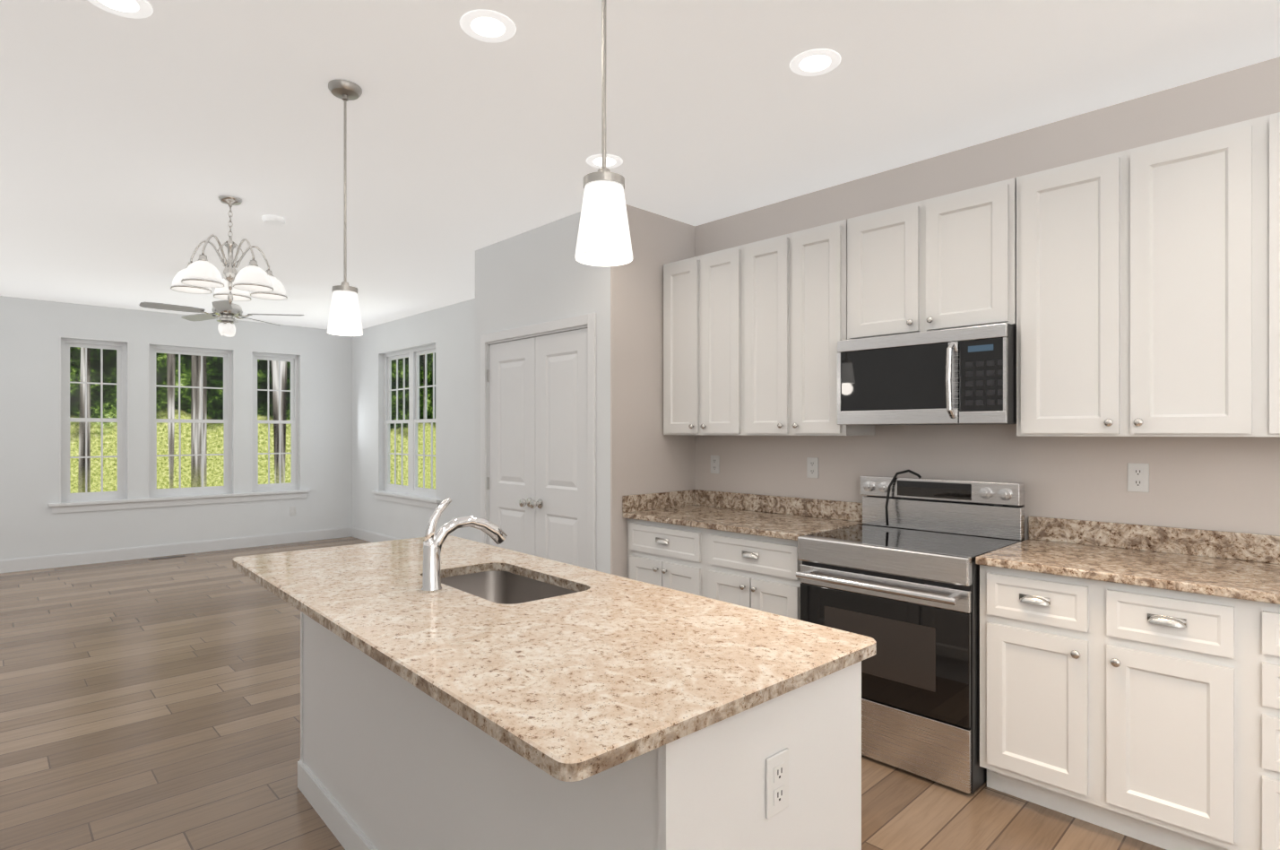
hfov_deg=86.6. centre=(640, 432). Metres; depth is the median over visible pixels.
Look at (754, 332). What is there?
upper cabinet
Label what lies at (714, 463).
electrical outlet
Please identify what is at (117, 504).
window sill
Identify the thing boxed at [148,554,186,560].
floor vent
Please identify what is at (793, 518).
countertop
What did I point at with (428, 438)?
backdrop
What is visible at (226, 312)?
ceiling fan
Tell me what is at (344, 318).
pendant light
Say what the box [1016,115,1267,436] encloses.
upper cabinet
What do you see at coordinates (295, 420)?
window
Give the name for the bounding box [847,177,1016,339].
upper cabinet
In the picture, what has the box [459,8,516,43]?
recessed light
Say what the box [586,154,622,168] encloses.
recessed light
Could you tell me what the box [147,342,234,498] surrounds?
window
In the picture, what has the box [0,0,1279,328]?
ceiling
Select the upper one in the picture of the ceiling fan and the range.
the ceiling fan
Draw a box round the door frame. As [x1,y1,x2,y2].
[480,312,596,570]
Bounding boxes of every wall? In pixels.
[0,295,352,559]
[352,298,475,541]
[475,204,627,578]
[627,204,695,494]
[695,56,1279,540]
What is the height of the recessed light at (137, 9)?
0.004 m
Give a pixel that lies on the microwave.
(964, 376)
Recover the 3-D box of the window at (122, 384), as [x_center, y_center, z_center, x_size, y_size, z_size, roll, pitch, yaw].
[-5.848,-0.140,7.284,0.580,1.730,0.134,0,0,-44]
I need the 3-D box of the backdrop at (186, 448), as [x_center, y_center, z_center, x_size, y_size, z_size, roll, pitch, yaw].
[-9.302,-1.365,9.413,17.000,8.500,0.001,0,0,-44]
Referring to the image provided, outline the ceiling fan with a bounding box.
[138,300,304,337]
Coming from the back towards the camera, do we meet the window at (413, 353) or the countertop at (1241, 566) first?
the window at (413, 353)
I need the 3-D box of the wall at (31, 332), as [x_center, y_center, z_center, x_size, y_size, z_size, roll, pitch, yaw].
[-5.900,0.013,7.236,5.540,2.743,0.140,0,0,-44]
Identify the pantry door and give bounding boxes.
[486,328,587,568]
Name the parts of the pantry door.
pantry door hardware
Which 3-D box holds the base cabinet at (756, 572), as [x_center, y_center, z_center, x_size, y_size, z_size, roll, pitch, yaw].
[0.549,0.942,3.793,0.654,0.886,1.214,0,0,-44]
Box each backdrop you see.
[69,346,423,492]
[423,352,435,488]
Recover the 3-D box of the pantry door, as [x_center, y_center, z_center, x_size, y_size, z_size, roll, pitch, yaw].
[-0.713,0.366,4.513,0.109,2.013,1.158,0,0,-44]
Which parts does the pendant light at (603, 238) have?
lamp shade, rod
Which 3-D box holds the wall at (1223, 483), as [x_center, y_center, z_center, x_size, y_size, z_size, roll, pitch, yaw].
[2.444,0.013,2.412,0.140,2.743,6.080,0,0,-44]
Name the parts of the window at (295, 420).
glass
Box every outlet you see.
[710,455,719,473]
[765,747,789,819]
[806,457,818,477]
[1127,462,1149,492]
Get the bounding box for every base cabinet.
[627,518,802,620]
[979,564,1255,849]
[1255,601,1279,849]
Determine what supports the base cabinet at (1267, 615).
on the floor
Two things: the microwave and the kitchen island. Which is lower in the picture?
the kitchen island
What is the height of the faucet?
0.272 m
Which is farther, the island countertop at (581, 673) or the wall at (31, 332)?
the wall at (31, 332)
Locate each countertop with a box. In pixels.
[232,536,876,787]
[622,489,862,540]
[975,515,1279,604]
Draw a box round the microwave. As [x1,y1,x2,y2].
[837,322,1016,424]
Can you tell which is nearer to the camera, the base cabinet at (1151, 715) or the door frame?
the base cabinet at (1151, 715)
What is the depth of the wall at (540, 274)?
4.19 m
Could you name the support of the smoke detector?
attached to the ceiling
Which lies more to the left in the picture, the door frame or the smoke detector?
the smoke detector
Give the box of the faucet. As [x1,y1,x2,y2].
[415,497,511,590]
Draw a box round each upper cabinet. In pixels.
[663,219,874,435]
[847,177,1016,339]
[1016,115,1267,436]
[1267,112,1279,436]
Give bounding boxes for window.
[59,336,129,502]
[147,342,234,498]
[250,350,301,492]
[378,340,436,499]
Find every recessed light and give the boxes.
[87,0,153,18]
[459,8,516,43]
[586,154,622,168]
[789,48,841,76]
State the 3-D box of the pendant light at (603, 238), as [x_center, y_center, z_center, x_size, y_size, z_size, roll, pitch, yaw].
[-0.081,-0.874,1.527,0.131,0.967,0.131,0,0,-44]
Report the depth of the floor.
3.13 m
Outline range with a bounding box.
[795,469,1024,793]
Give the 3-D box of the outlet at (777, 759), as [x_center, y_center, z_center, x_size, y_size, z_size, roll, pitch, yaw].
[0.270,0.685,1.329,0.070,0.115,0.010,0,0,-44]
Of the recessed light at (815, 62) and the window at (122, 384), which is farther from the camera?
the window at (122, 384)
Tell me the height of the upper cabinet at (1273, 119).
1.066 m
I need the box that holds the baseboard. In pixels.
[0,526,352,572]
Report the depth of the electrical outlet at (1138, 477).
2.75 m
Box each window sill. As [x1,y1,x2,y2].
[47,489,310,513]
[371,490,440,508]
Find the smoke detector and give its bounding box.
[261,215,285,225]
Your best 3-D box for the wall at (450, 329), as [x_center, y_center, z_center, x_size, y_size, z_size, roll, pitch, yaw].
[-1.717,0.013,6.999,0.140,2.743,6.300,0,0,-44]
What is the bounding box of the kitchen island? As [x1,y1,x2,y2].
[297,612,861,849]
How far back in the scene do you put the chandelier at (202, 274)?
3.90 m
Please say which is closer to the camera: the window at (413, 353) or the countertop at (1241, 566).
the countertop at (1241, 566)
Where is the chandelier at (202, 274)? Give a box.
[170,195,287,304]
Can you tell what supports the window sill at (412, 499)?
attached to the wall at (450, 329)
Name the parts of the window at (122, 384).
glass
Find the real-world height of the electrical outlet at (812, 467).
0.115 m
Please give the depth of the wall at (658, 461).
4.18 m
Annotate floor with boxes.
[0,536,1166,849]
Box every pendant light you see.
[327,78,363,336]
[574,0,632,266]

